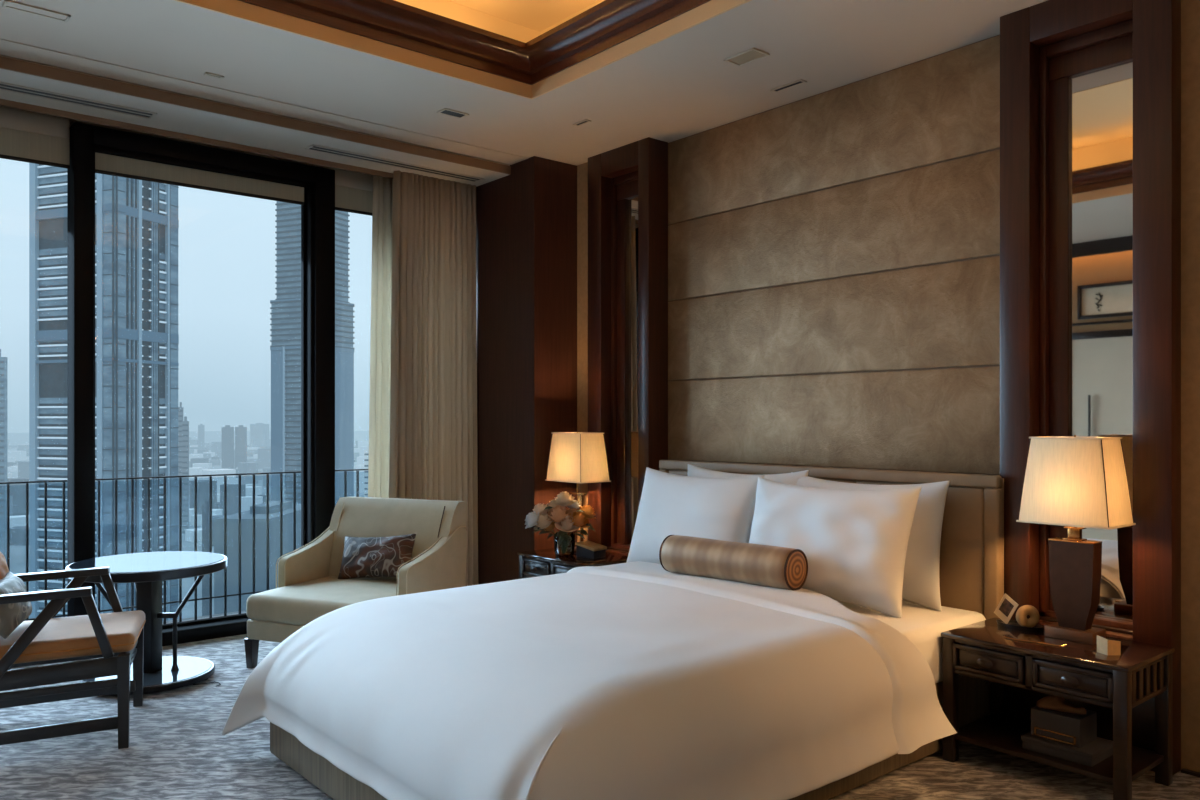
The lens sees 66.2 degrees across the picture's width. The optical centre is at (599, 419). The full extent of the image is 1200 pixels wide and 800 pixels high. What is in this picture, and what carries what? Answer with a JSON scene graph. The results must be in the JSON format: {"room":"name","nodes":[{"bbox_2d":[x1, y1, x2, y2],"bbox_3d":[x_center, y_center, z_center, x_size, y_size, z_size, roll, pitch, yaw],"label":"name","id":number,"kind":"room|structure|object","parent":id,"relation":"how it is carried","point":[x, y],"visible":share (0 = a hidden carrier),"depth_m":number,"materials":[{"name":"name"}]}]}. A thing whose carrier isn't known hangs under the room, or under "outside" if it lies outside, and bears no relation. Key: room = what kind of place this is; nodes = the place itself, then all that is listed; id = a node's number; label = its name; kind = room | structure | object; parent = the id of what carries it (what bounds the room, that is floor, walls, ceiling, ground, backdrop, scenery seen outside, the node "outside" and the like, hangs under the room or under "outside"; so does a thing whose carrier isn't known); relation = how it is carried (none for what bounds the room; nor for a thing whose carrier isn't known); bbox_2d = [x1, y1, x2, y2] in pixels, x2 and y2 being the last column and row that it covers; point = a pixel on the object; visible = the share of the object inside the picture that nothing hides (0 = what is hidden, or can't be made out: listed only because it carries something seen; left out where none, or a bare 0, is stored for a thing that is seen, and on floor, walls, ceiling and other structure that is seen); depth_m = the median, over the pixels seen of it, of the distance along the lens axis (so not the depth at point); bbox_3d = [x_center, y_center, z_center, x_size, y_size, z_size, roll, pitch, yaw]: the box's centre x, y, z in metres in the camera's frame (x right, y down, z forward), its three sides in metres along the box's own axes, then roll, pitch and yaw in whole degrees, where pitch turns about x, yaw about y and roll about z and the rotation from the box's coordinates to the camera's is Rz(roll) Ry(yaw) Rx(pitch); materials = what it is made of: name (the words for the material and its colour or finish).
{"room":"hotel room","nodes":[
{"label":"hotel room","id":0,"kind":"room"},
{"bbox_2d":[0,106,372,175],"bbox_3d":[-2.784,-1.870,5.208,5.870,0.560,1.050,0,0,-40],"label":"wall window","id":1,"kind":"structure","parent":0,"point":[72,121],"depth_m":5.69,"materials":[{"name":"paint"}]},
{"bbox_2d":[0,107,69,168],"bbox_3d":[-4.049,-1.572,4.388,2.672,0.276,0.024,0,0,-40],"label":"roller blind","id":2,"kind":"object","parent":1,"relation":"attached to","point":[28,137],"visible":1,"depth_m":5.13,"materials":[{"name":"beige fabric"}]},
{"bbox_2d":[94,125,303,204],"bbox_3d":[-2.454,-1.572,5.736,1.253,0.276,0.024,0,0,-40],"label":"roller blind","id":3,"kind":"object","parent":1,"relation":"attached to","point":[106,164],"visible":0.51,"depth_m":5.70,"materials":[{"name":"beige fabric"}]},
{"bbox_2d":[67,122,334,645],"bbox_3d":[-2.432,-0.165,5.755,1.550,3.030,0.190,0,0,-40],"label":"window","id":4,"kind":"structure","parent":1,"relation":"attached to","point":[318,209],"depth_m":5.63,"materials":[{"name":"black metal"}]},
{"bbox_2d":[0,55,510,186],"bbox_3d":[-2.762,-1.700,4.818,5.200,0.100,0.515,0,0,-40],"label":"pelmet","id":5,"kind":"structure","parent":1,"relation":"attached to","point":[179,116],"depth_m":5.25,"materials":[{"name":"paint"}]},
{"bbox_2d":[0,82,156,118],"bbox_3d":[-3.340,-1.677,4.339,2.300,0.006,0.120,0,0,-40],"label":"diffuser","id":6,"kind":"object","parent":5,"relation":"attached to","point":[4,86],"visible":1,"depth_m":4.83,"materials":[{"name":"paint"}]},
{"bbox_2d":[305,144,483,182],"bbox_3d":[-1.316,-1.677,6.050,1.240,0.006,0.120,0,0,-40],"label":"diffuser","id":7,"kind":"object","parent":5,"relation":"attached to","point":[316,148],"visible":1,"depth_m":6.01,"materials":[{"name":"paint"}]},
{"bbox_2d":[389,170,477,585],"bbox_3d":[-1.144,-0.170,6.393,0.709,3.016,0.088,0,0,-40],"label":"drape","id":8,"kind":"object","parent":5,"relation":"hanging from","point":[434,449],"visible":0.73,"depth_m":6.37,"materials":[{"name":"fabric"}]},
{"bbox_2d":[331,169,372,215],"bbox_3d":[-1.477,-1.572,6.561,0.938,0.276,0.024,0,0,-40],"label":"roller blind","id":9,"kind":"object","parent":1,"relation":"attached to","point":[353,191],"visible":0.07,"depth_m":6.36,"materials":[{"name":"beige fabric"}]},
{"bbox_2d":[368,175,392,497],"bbox_3d":[-1.465,-0.186,6.341,0.318,3.048,0.073,0,0,-40],"label":"sheer curtain","id":10,"kind":"object","parent":1,"relation":"hanging from","point":[382,212],"visible":0.29,"depth_m":6.29,"materials":[{"name":"fabric"}]},
{"bbox_2d":[162,610,245,623],"bbox_3d":[-3.422,1.550,5.599,14.000,0.300,0.730,0,0,-40],"label":"floor","id":11,"kind":"structure","parent":0,"point":[229,613],"depth_m":6.55,"materials":[{"name":"concrete"}]},
{"bbox_2d":[0,469,367,623],"bbox_3d":[-3.048,0.889,6.085,12.000,1.022,0.060,0,0,-40],"label":"balcony railing","id":12,"kind":"object","parent":11,"relation":"on","point":[239,594],"visible":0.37,"depth_m":6.29,"materials":[{"name":"metal"}]},
{"bbox_2d":[0,0,1047,165],"bbox_3d":[-0.218,-2.028,2.172,5.870,0.564,7.000,0,0,-40],"label":"ceiling","id":13,"kind":"structure","parent":0,"point":[671,81],"depth_m":4.61,"materials":[{"name":"paint"}]},
{"bbox_2d":[3,0,70,21],"bbox_3d":[-2.405,-1.747,3.931,0.240,0.006,0.075,0,0,-40],"label":"air vent","id":14,"kind":"object","parent":13,"relation":"attached to","point":[10,4],"visible":1,"depth_m":3.92,"materials":[{"name":"white metal"}]},
{"bbox_2d":[437,108,468,118],"bbox_3d":[-0.838,-1.747,5.244,0.160,0.006,0.090,0,0,-40],"label":"ceiling vent","id":15,"kind":"object","parent":13,"relation":"in","point":[445,111],"visible":1,"depth_m":5.24,"materials":[{"name":"grey metal"}]},
{"bbox_2d":[440,110,463,116],"bbox_3d":[-0.838,-1.748,5.244,0.136,0.002,0.066,0,0,-40],"label":"diffuser","id":16,"kind":"object","parent":15,"relation":"attached to","point":[452,113],"depth_m":5.24,"materials":[{"name":"black metal"}]},
{"bbox_2d":[239,0,710,84],"bbox_3d":[-0.165,-1.901,2.759,2.909,0.158,4.027,0,0,-40],"label":"crown molding","id":17,"kind":"structure","parent":13,"relation":"attached to","point":[609,23],"depth_m":4.50,"materials":[{"name":"brown wood"}]},
{"bbox_2d":[723,48,769,66],"bbox_3d":[0.706,-1.747,4.433,0.120,0.006,0.190,0,0,-40],"label":"ceiling vent","id":18,"kind":"object","parent":13,"relation":"in","point":[753,54],"visible":1,"depth_m":4.43,"materials":[{"name":"white metal"}]},
{"bbox_2d":[728,50,764,64],"bbox_3d":[0.706,-1.748,4.433,0.096,0.002,0.166,0,0,-40],"label":"diffuser","id":19,"kind":"object","parent":18,"relation":"attached to","point":[748,56],"depth_m":4.43,"materials":[{"name":"beige metal"}]},
{"bbox_2d":[770,79,806,92],"bbox_3d":[0.986,-1.747,4.813,0.050,0.006,0.200,0,0,-40],"label":"ceiling vent","id":20,"kind":"object","parent":13,"relation":"in","point":[798,82],"visible":1,"depth_m":4.80,"materials":[{"name":"white metal"}]},
{"bbox_2d":[775,81,801,90],"bbox_3d":[0.986,-1.748,4.813,0.026,0.002,0.176,0,0,-40],"label":"diffuser","id":21,"kind":"object","parent":20,"relation":"attached to","point":[795,83],"depth_m":4.81,"materials":[{"name":"black metal"}]},
{"bbox_2d":[476,156,576,584],"bbox_3d":[-0.628,-0.200,6.693,0.480,3.100,1.165,0,0,-40],"label":"wall panel","id":22,"kind":"object","parent":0,"point":[526,218],"visible":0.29,"depth_m":6.28,"materials":[{"name":"brown wood"}]},
{"bbox_2d":[577,162,587,541],"bbox_3d":[-0.048,-0.200,6.289,0.115,3.100,0.270,0,0,-40],"label":"wall reveal","id":23,"kind":"structure","parent":0,"point":[582,169],"depth_m":6.29,"materials":[{"name":"beige paper"}]},
{"bbox_2d":[0,634,1199,799],"bbox_3d":[-0.483,1.410,2.485,5.870,0.120,7.820,0,0,-40],"label":"floor","id":24,"kind":"structure","parent":0,"point":[178,749],"depth_m":3.58,"materials":[{"name":"carpet"}]},
{"bbox_2d":[0,566,145,748],"bbox_3d":[-2.437,0.914,3.934,0.857,0.898,0.646,0,0,-22],"label":"wooden armchair","id":25,"kind":"object","parent":24,"relation":"on","point":[117,637],"visible":0.97,"depth_m":3.78,"materials":[{"name":"black wood"}]},
{"bbox_2d":[0,552,8,579],"bbox_3d":[-2.642,0.695,3.975,0.168,0.384,0.408,0,0,-7],"label":"cushion","id":26,"kind":"object","parent":25,"relation":"on","point":[4,570],"visible":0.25,"depth_m":4.03,"materials":[{"name":"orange fabric"}]},
{"bbox_2d":[0,572,31,638],"bbox_3d":[-2.502,0.776,3.888,0.148,0.212,0.421,0,0,-21],"label":"cushion","id":27,"kind":"object","parent":25,"relation":"on","point":[12,615],"visible":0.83,"depth_m":3.79,"materials":[{"name":"grey fabric"}]},
{"bbox_2d":[66,551,226,694],"bbox_3d":[-2.338,1.041,4.773,0.750,0.618,0.750,0,0,-40],"label":"round table","id":28,"kind":"object","parent":24,"relation":"on","point":[147,570],"visible":0.69,"depth_m":4.73,"materials":[{"name":"metal"}]},
{"bbox_2d":[244,497,466,668],"bbox_3d":[-1.380,0.919,5.274,0.898,0.862,0.946,0,0,23],"label":"lounge armchair","id":29,"kind":"object","parent":24,"relation":"on","point":[309,588],"visible":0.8,"depth_m":5.35,"materials":[{"name":"beige fabric"}]},
{"bbox_2d":[246,576,395,625],"bbox_3d":[-1.416,1.010,5.188,0.820,0.164,0.760,0,0,23],"label":"seat cushion","id":30,"kind":"object","parent":29,"relation":"on","point":[297,600],"depth_m":4.96,"materials":[{"name":"beige fabric"}]},
{"bbox_2d":[338,533,416,578],"bbox_3d":[-1.309,0.803,5.395,0.518,0.287,0.166,0,0,20],"label":"cushion","id":31,"kind":"object","parent":29,"relation":"on","point":[362,556],"visible":0.94,"depth_m":5.34,"materials":[{"name":"fabric"}]},
{"bbox_2d":[517,546,627,578],"bbox_3d":[-0.146,1.097,5.755,0.459,0.506,0.690,0,0,-40],"label":"nightstand","id":32,"kind":"object","parent":24,"relation":"on","point":[534,563],"visible":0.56,"depth_m":5.67,"materials":[{"name":"brown wood"}]},
{"bbox_2d":[554,532,574,556],"bbox_3d":[-0.221,0.774,5.731,0.132,0.140,0.132,0,0,-40],"label":"vase","id":33,"kind":"object","parent":32,"relation":"on","point":[572,535],"visible":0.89,"depth_m":5.72,"materials":[{"name":"clear glass"}]},
{"bbox_2d":[525,511,562,552],"bbox_3d":[-0.364,0.696,5.716,0.222,0.263,0.157,0,0,-40],"label":"rose","id":34,"kind":"object","parent":33,"relation":"in","point":[531,520],"visible":0.88,"depth_m":5.66,"materials":[{"name":"white plant"}]},
{"bbox_2d":[532,503,559,536],"bbox_3d":[-0.344,0.673,5.735,0.174,0.308,0.158,0,0,-40],"label":"rose","id":35,"kind":"object","parent":33,"relation":"in","point":[540,507],"visible":0.74,"depth_m":5.70,"materials":[{"name":"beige plant"}]},
{"bbox_2d":[534,513,563,552],"bbox_3d":[-0.322,0.700,5.667,0.178,0.254,0.146,0,0,6],"label":"rose","id":36,"kind":"object","parent":33,"relation":"in","point":[542,522],"visible":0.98,"depth_m":5.63,"materials":[{"name":"beige plant"}]},
{"bbox_2d":[546,505,572,548],"bbox_3d":[-0.252,0.675,5.660,0.166,0.302,0.171,0,0,-40],"label":"rose","id":37,"kind":"object","parent":33,"relation":"in","point":[559,512],"visible":0.9,"depth_m":5.62,"materials":[{"name":"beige plant"}]},
{"bbox_2d":[552,491,575,506],"bbox_3d":[-0.221,0.636,5.731,0.160,0.380,0.160,0,0,-40],"label":"rose","id":38,"kind":"object","parent":33,"relation":"in","point":[564,499],"visible":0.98,"depth_m":5.69,"materials":[{"name":"beige plant"}]},
{"bbox_2d":[557,530,571,547],"bbox_3d":[-0.234,0.743,5.648,0.124,0.144,0.107,0,0,-40],"label":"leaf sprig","id":39,"kind":"object","parent":33,"relation":"in","point":[560,533],"visible":0.95,"depth_m":5.64,"materials":[{"name":"green plant"}]},
{"bbox_2d":[555,515,578,552],"bbox_3d":[-0.200,0.705,5.629,0.144,0.243,0.144,0,0,33],"label":"rose","id":40,"kind":"object","parent":33,"relation":"in","point":[565,525],"visible":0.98,"depth_m":5.60,"materials":[{"name":"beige plant"}]},
{"bbox_2d":[565,511,589,552],"bbox_3d":[-0.135,0.694,5.661,0.150,0.266,0.154,0,0,-7],"label":"rose","id":41,"kind":"object","parent":33,"relation":"in","point":[580,518],"visible":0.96,"depth_m":5.63,"materials":[{"name":"orange plant"}]},
{"bbox_2d":[566,505,595,550],"bbox_3d":[-0.103,0.677,5.727,0.167,0.299,0.153,0,0,-40],"label":"rose","id":42,"kind":"object","parent":33,"relation":"in","point":[589,512],"visible":0.77,"depth_m":5.70,"materials":[{"name":"orange plant"}]},
{"bbox_2d":[545,431,610,553],"bbox_3d":[-0.143,0.458,5.902,0.251,0.772,0.371,0,0,-40],"label":"table lamp","id":43,"kind":"object","parent":32,"relation":"on","point":[577,457],"visible":0.91,"depth_m":5.80,"materials":[{"name":"beige fabric"}]},
{"bbox_2d":[575,541,606,558],"bbox_3d":[-0.055,0.800,5.674,0.151,0.088,0.130,0,0,38],"label":"tissue box","id":44,"kind":"object","parent":32,"relation":"on","point":[584,549],"visible":1,"depth_m":5.64,"materials":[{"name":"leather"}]},
{"bbox_2d":[270,460,1003,799],"bbox_3d":[0.101,0.794,3.951,2.535,1.112,2.095,0,0,-40],"label":"bed","id":45,"kind":"object","parent":24,"relation":"on","point":[971,569],"visible":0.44,"depth_m":3.96,"materials":[{"name":"fabric"}]},
{"bbox_2d":[222,561,956,799],"bbox_3d":[-0.058,1.000,3.617,2.124,0.548,2.164,0,0,-40],"label":"duvet","id":46,"kind":"object","parent":45,"relation":"on","point":[637,680],"visible":0.99,"depth_m":3.02,"materials":[{"name":"white fabric"}]},
{"bbox_2d":[659,535,807,589],"bbox_3d":[0.610,0.660,4.306,0.732,0.186,0.186,0,0,45],"label":"bolster","id":47,"kind":"object","parent":46,"relation":"on","point":[786,568],"visible":1,"depth_m":4.19,"materials":[{"name":"beige fabric"}]},
{"bbox_2d":[626,467,764,563],"bbox_3d":[0.483,0.550,4.882,0.262,0.554,0.893,0,0,-36],"label":"pillow","id":48,"kind":"object","parent":45,"relation":"on","point":[670,504],"visible":0.69,"depth_m":4.80,"materials":[{"name":"fabric"}]},
{"bbox_2d":[688,464,808,484],"bbox_3d":[0.738,0.537,4.866,0.204,0.571,0.832,0,0,-35],"label":"pillow","id":49,"kind":"object","parent":45,"relation":"on","point":[792,478],"visible":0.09,"depth_m":4.86,"materials":[{"name":"fabric"}]},
{"bbox_2d":[749,477,921,617],"bbox_3d":[1.020,0.556,4.198,0.264,0.547,0.878,0,0,-42],"label":"pillow","id":50,"kind":"object","parent":45,"relation":"on","point":[854,543],"visible":0.77,"depth_m":4.02,"materials":[{"name":"fabric"}]},
{"bbox_2d":[791,472,949,611],"bbox_3d":[1.216,0.545,4.301,0.184,0.557,0.851,0,0,-43],"label":"pillow","id":51,"kind":"object","parent":45,"relation":"on","point":[921,580],"visible":0.32,"depth_m":4.01,"materials":[{"name":"fabric"}]},
{"bbox_2d":[941,617,1173,799],"bbox_3d":[1.735,1.097,3.528,0.459,0.506,0.690,0,0,-40],"label":"nightstand","id":52,"kind":"object","parent":24,"relation":"on","point":[1130,692],"visible":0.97,"depth_m":3.41,"materials":[{"name":"brown wood"}]},
{"bbox_2d":[996,619,1042,630],"bbox_3d":[1.714,0.838,3.759,0.102,0.012,0.189,0,0,-40],"label":"tray","id":53,"kind":"object","parent":52,"relation":"on","point":[1012,623],"visible":0.83,"depth_m":3.74,"materials":[{"name":"black wood"}]},
{"bbox_2d":[994,593,1017,623],"bbox_3d":[1.675,0.779,3.795,0.029,0.121,0.115,0,0,-16],"label":"photo card","id":54,"kind":"object","parent":53,"relation":"on","point":[1007,606],"visible":1,"depth_m":3.79,"materials":[{"name":"paper"}]},
{"bbox_2d":[999,598,1013,616],"bbox_3d":[1.675,0.774,3.793,0.015,0.072,0.073,0,0,-16],"label":"picture","id":55,"kind":"object","parent":54,"relation":"attached to","point":[1006,605],"depth_m":3.79},
{"bbox_2d":[1016,605,1039,627],"bbox_3d":[1.726,0.792,3.713,0.094,0.093,0.033,0,0,0],"label":"round ornament","id":56,"kind":"object","parent":53,"relation":"on","point":[1026,615],"visible":1,"depth_m":3.70,"materials":[{"name":"beige wood"}]},
{"bbox_2d":[1004,635,1065,646],"bbox_3d":[1.643,0.838,3.485,0.227,0.013,0.027,0,0,43],"label":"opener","id":57,"kind":"object","parent":52,"relation":"on","point":[1022,640],"visible":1,"depth_m":3.47,"materials":[{"name":"metal"}]},
{"bbox_2d":[955,713,1163,783],"bbox_3d":[1.742,1.250,3.534,0.400,0.020,0.650,0,0,-40],"label":"shelf","id":58,"kind":"object","parent":52,"relation":"attached to","point":[1001,732],"depth_m":3.48,"materials":[{"name":"brown wood"}]},
{"bbox_2d":[1021,732,1112,766],"bbox_3d":[1.751,1.216,3.443,0.206,0.047,0.256,0,0,-40],"label":"storage box","id":59,"kind":"object","parent":52,"relation":"on","point":[1091,754],"visible":0.55,"depth_m":3.37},
{"bbox_2d":[1031,706,1096,747],"bbox_3d":[1.740,1.141,3.454,0.154,0.105,0.180,0,0,-40],"label":"box","id":60,"kind":"object","parent":59,"relation":"on","point":[1078,731],"visible":0.98,"depth_m":3.40,"materials":[{"name":"brown metal"}]},
{"bbox_2d":[1036,695,1085,714],"bbox_3d":[1.730,1.059,3.452,0.170,0.058,0.068,0,0,40],"label":"slipper","id":61,"kind":"object","parent":60,"relation":"on","point":[1050,702],"visible":0.95,"depth_m":3.44,"materials":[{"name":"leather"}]},
{"bbox_2d":[1016,435,1135,644],"bbox_3d":[1.837,0.451,3.558,0.246,0.787,0.346,0,0,-40],"label":"table lamp","id":62,"kind":"object","parent":52,"relation":"on","point":[1075,483],"visible":0.99,"depth_m":3.50,"materials":[{"name":"beige fabric"}]},
{"bbox_2d":[1097,635,1120,654],"bbox_3d":[1.828,0.813,3.313,0.077,0.062,0.031,0,0,39],"label":"folded card","id":63,"kind":"object","parent":52,"relation":"on","point":[1104,646],"visible":1,"depth_m":3.30,"materials":[{"name":"beige paper"}]},
{"bbox_2d":[668,35,999,714],"bbox_3d":[1.733,-0.250,4.410,0.200,3.200,7.700,0,0,-40],"label":"wall","id":64,"kind":"structure","parent":0,"point":[834,254],"depth_m":4.78,"materials":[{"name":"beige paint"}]},
{"bbox_2d":[588,137,667,555],"bbox_3d":[0.173,-0.200,5.969,0.170,3.100,0.595,0,0,-40],"label":"mirror","id":65,"kind":"object","parent":64,"relation":"attached to","point":[628,184],"visible":0.76,"depth_m":6.02,"materials":[{"name":"brown wood"}]},
{"bbox_2d":[627,196,637,544],"bbox_3d":[0.231,-0.370,5.982,0.005,2.420,0.329,0,0,-40],"label":"mirror glass","id":66,"kind":"object","parent":65,"relation":"on","point":[632,201],"depth_m":6.00,"materials":[{"name":"silver"}]},
{"bbox_2d":[1000,0,1180,774],"bbox_3d":[2.014,-0.200,3.791,0.170,3.100,0.668,0,0,-40],"label":"mirror","id":67,"kind":"object","parent":64,"relation":"attached to","point":[1090,90],"visible":0.78,"depth_m":3.79,"materials":[{"name":"brown wood"}]},
{"bbox_2d":[1070,60,1132,621],"bbox_3d":[2.054,-0.370,3.824,0.005,2.420,0.370,0,0,-40],"label":"mirror glass","id":68,"kind":"object","parent":67,"relation":"on","point":[1101,98],"depth_m":3.79,"materials":[{"name":"silver"}]},
{"bbox_2d":[1181,0,1199,771],"bbox_3d":[3.181,-0.200,2.491,0.085,3.100,2.900,0,0,-40],"label":"wall","id":69,"kind":"structure","parent":0,"point":[1190,9],"depth_m":3.52,"materials":[{"name":"brown wood"}]},
{"label":"outside","id":70,"kind":"structure","parent":0,"visible":0},
{"bbox_2d":[6,431,368,618],"bbox_3d":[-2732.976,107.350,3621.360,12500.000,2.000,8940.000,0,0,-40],"label":"ground","id":71,"kind":"structure","parent":70,"point":[17,553],"depth_m":773.43,"materials":[{"name":"grey concrete"}]},
{"bbox_2d":[0,349,6,558],"bbox_3d":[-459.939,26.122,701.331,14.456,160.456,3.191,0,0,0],"label":"office tower","id":72,"kind":"structure","parent":71,"relation":"on","point":[3,360],"depth_m":700.10,"materials":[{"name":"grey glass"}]},
{"bbox_2d":[7,451,25,460],"bbox_3d":[-1531.023,93.580,2397.128,53.015,25.541,33.139,0,0,-9],"label":"building","id":73,"kind":"structure","parent":71,"relation":"on","point":[19,455],"depth_m":2384.09,"materials":[{"name":"grey concrete"}]},
{"bbox_2d":[7,478,28,515],"bbox_3d":[-654.186,85.951,1027.062,33.575,40.798,11.081,0,0,0],"label":"building","id":74,"kind":"structure","parent":71,"relation":"on","point":[18,491],"depth_m":1021.63,"materials":[{"name":"grey concrete"}]},
{"bbox_2d":[10,526,25,545],"bbox_3d":[-492.698,99.263,789.107,24.473,14.173,19.576,0,0,-2],"label":"building","id":75,"kind":"structure","parent":71,"relation":"on","point":[18,533],"depth_m":779.31,"materials":[{"name":"grey"}]},
{"bbox_2d":[10,515,25,527],"bbox_3d":[-556.890,99.508,885.777,19.959,13.684,27.343,0,0,44],"label":"building","id":76,"kind":"structure","parent":71,"relation":"on","point":[20,520],"depth_m":875.13,"materials":[{"name":"grey concrete"}]},
{"bbox_2d":[18,461,28,477],"bbox_3d":[-879.742,85.030,1413.763,18.670,42.640,19.339,0,0,-9],"label":"building","id":77,"kind":"structure","parent":71,"relation":"on","point":[23,466],"depth_m":1403.93,"materials":[{"name":"grey concrete"}]},
{"bbox_2d":[29,163,178,620],"bbox_3d":[-170.807,-17.075,317.866,42.367,246.850,45.467,0,0,-40],"label":"skyscraper","id":78,"kind":"structure","parent":71,"relation":"on","point":[137,222],"depth_m":309.46,"materials":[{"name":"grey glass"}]},
{"bbox_2d":[178,402,182,528],"bbox_3d":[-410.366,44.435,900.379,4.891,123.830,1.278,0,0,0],"label":"office tower","id":79,"kind":"structure","parent":71,"relation":"on","point":[180,410],"depth_m":900.05,"materials":[{"name":"grey concrete"}]},
{"bbox_2d":[182,416,188,533],"bbox_3d":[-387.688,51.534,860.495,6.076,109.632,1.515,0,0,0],"label":"office tower","id":80,"kind":"structure","parent":71,"relation":"on","point":[185,424],"depth_m":860.09,"materials":[{"name":"grey concrete"}]},
{"bbox_2d":[185,528,201,541],"bbox_3d":[-351.000,101.334,812.577,15.979,10.032,23.645,0,0,44],"label":"building","id":81,"kind":"structure","parent":71,"relation":"on","point":[189,533],"depth_m":803.26,"materials":[{"name":"grey"}]},
{"bbox_2d":[189,468,201,480],"bbox_3d":[-698.535,94.209,1572.950,28.077,24.281,20.775,0,0,-9],"label":"building","id":82,"kind":"structure","parent":71,"relation":"on","point":[192,471],"depth_m":1563.90,"materials":[{"name":"grey concrete"}]},
{"bbox_2d":[190,458,208,467],"bbox_3d":[-880.321,95.282,2023.099,30.681,22.135,27.896,0,0,-9],"label":"building","id":83,"kind":"structure","parent":71,"relation":"on","point":[192,460],"depth_m":2010.05,"materials":[{"name":"grey concrete"}]},
{"bbox_2d":[198,424,204,449],"bbox_3d":[-1257.670,59.244,2901.867,18.913,94.213,4.083,0,0,0],"label":"office block","id":84,"kind":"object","parent":71,"relation":"on","point":[201,428],"visible":0.85,"depth_m":2900.43,"materials":[{"name":"grey concrete"}]},
{"bbox_2d":[189,480,216,514],"bbox_3d":[-437.233,86.629,1013.762,23.947,39.441,20.172,0,0,44],"label":"building","id":85,"kind":"structure","parent":71,"relation":"on","point":[202,485],"depth_m":1006.04,"materials":[{"name":"grey concrete"}]},
{"bbox_2d":[202,500,208,615],"bbox_3d":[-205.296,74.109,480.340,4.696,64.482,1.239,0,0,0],"label":"office block","id":86,"kind":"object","parent":71,"relation":"on","point":[205,508],"visible":0.44,"depth_m":480.00,"materials":[{"name":"grey concrete"}]},
{"bbox_2d":[201,469,235,493],"bbox_3d":[-517.456,86.840,1248.289,25.636,39.020,35.551,0,0,44],"label":"building","id":87,"kind":"structure","parent":71,"relation":"on","point":[231,479],"depth_m":1239.27,"materials":[{"name":"grey concrete"}]},
{"bbox_2d":[222,425,233,468],"bbox_3d":[-769.777,58.565,1902.306,23.750,95.569,5.050,0,0,0],"label":"office block","id":88,"kind":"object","parent":71,"relation":"on","point":[227,431],"visible":0.93,"depth_m":1900.30,"materials":[{"name":"grey concrete"}]},
{"bbox_2d":[220,484,245,514],"bbox_3d":[-405.386,88.783,1015.725,23.893,35.134,11.133,0,0,-2],"label":"building","id":89,"kind":"structure","parent":71,"relation":"on","point":[232,489],"depth_m":1010.23,"materials":[{"name":"grey"}]},
{"bbox_2d":[235,425,246,468],"bbox_3d":[-742.412,58.565,1902.202,22.717,95.569,4.844,0,0,0],"label":"office block","id":90,"kind":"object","parent":71,"relation":"on","point":[240,432],"visible":0.81,"depth_m":1900.30,"materials":[{"name":"grey concrete"}]},
{"bbox_2d":[238,462,257,483],"bbox_3d":[-588.179,88.849,1536.785,24.966,35.003,23.487,0,0,44],"label":"building","id":91,"kind":"structure","parent":71,"relation":"on","point":[246,467],"depth_m":1527.30,"materials":[{"name":"grey concrete"}]},
{"bbox_2d":[241,496,262,511],"bbox_3d":[-367.432,93.625,967.495,21.868,25.449,11.125,0,0,-9],"label":"building","id":92,"kind":"structure","parent":71,"relation":"on","point":[246,502],"depth_m":961.85,"materials":[{"name":"grey"}]},
{"bbox_2d":[246,486,261,495],"bbox_3d":[-470.118,97.421,1216.162,35.399,17.858,29.322,0,0,0],"label":"building","id":93,"kind":"structure","parent":71,"relation":"on","point":[249,489],"depth_m":1208.20,"materials":[{"name":"grey concrete"}]},
{"bbox_2d":[214,501,300,613],"bbox_3d":[-128.406,69.514,360.015,20.087,73.673,60.000,0,0,0],"label":"office block","id":94,"kind":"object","parent":71,"relation":"on","point":[274,506],"visible":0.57,"depth_m":329.98,"materials":[{"name":"grey"}]},
{"bbox_2d":[250,423,268,446],"bbox_3d":[-1223.092,58.509,3306.443,64.565,95.682,13.213,0,0,0],"label":"office block","id":95,"kind":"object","parent":71,"relation":"on","point":[258,430],"visible":0.74,"depth_m":3300.29,"materials":[{"name":"grey concrete"}]},
{"bbox_2d":[252,439,269,446],"bbox_3d":[-1192.823,86.978,3239.004,16.514,38.743,60.041,0,0,44],"label":"building","id":96,"kind":"structure","parent":71,"relation":"on","point":[255,442],"depth_m":3228.57,"materials":[{"name":"grey concrete"}]},
{"bbox_2d":[258,448,270,468],"bbox_3d":[-729.983,83.985,2021.008,35.314,44.730,32.639,0,0,-9],"label":"building","id":97,"kind":"structure","parent":71,"relation":"on","point":[264,454],"depth_m":2004.17,"materials":[{"name":"grey"}]},
{"bbox_2d":[270,201,354,505],"bbox_3d":[-186.572,-28.850,598.228,49.393,270.400,48.614,0,0,-40],"label":"skyscraper","id":98,"kind":"structure","parent":71,"relation":"on","point":[285,347],"depth_m":587.82,"materials":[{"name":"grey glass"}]},
{"bbox_2d":[356,465,363,492],"bbox_3d":[-346.437,86.257,1354.978,12.100,40.185,21.833,0,0,44],"label":"building","id":99,"kind":"structure","parent":71,"relation":"on","point":[361,473],"depth_m":1344.55,"materials":[{"name":"grey concrete"}]},
{"bbox_2d":[364,446,368,496],"bbox_3d":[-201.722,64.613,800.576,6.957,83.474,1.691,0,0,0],"label":"office block","id":100,"kind":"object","parent":71,"relation":"on","point":[366,452],"visible":0.27,"depth_m":799.93,"materials":[{"name":"grey"}]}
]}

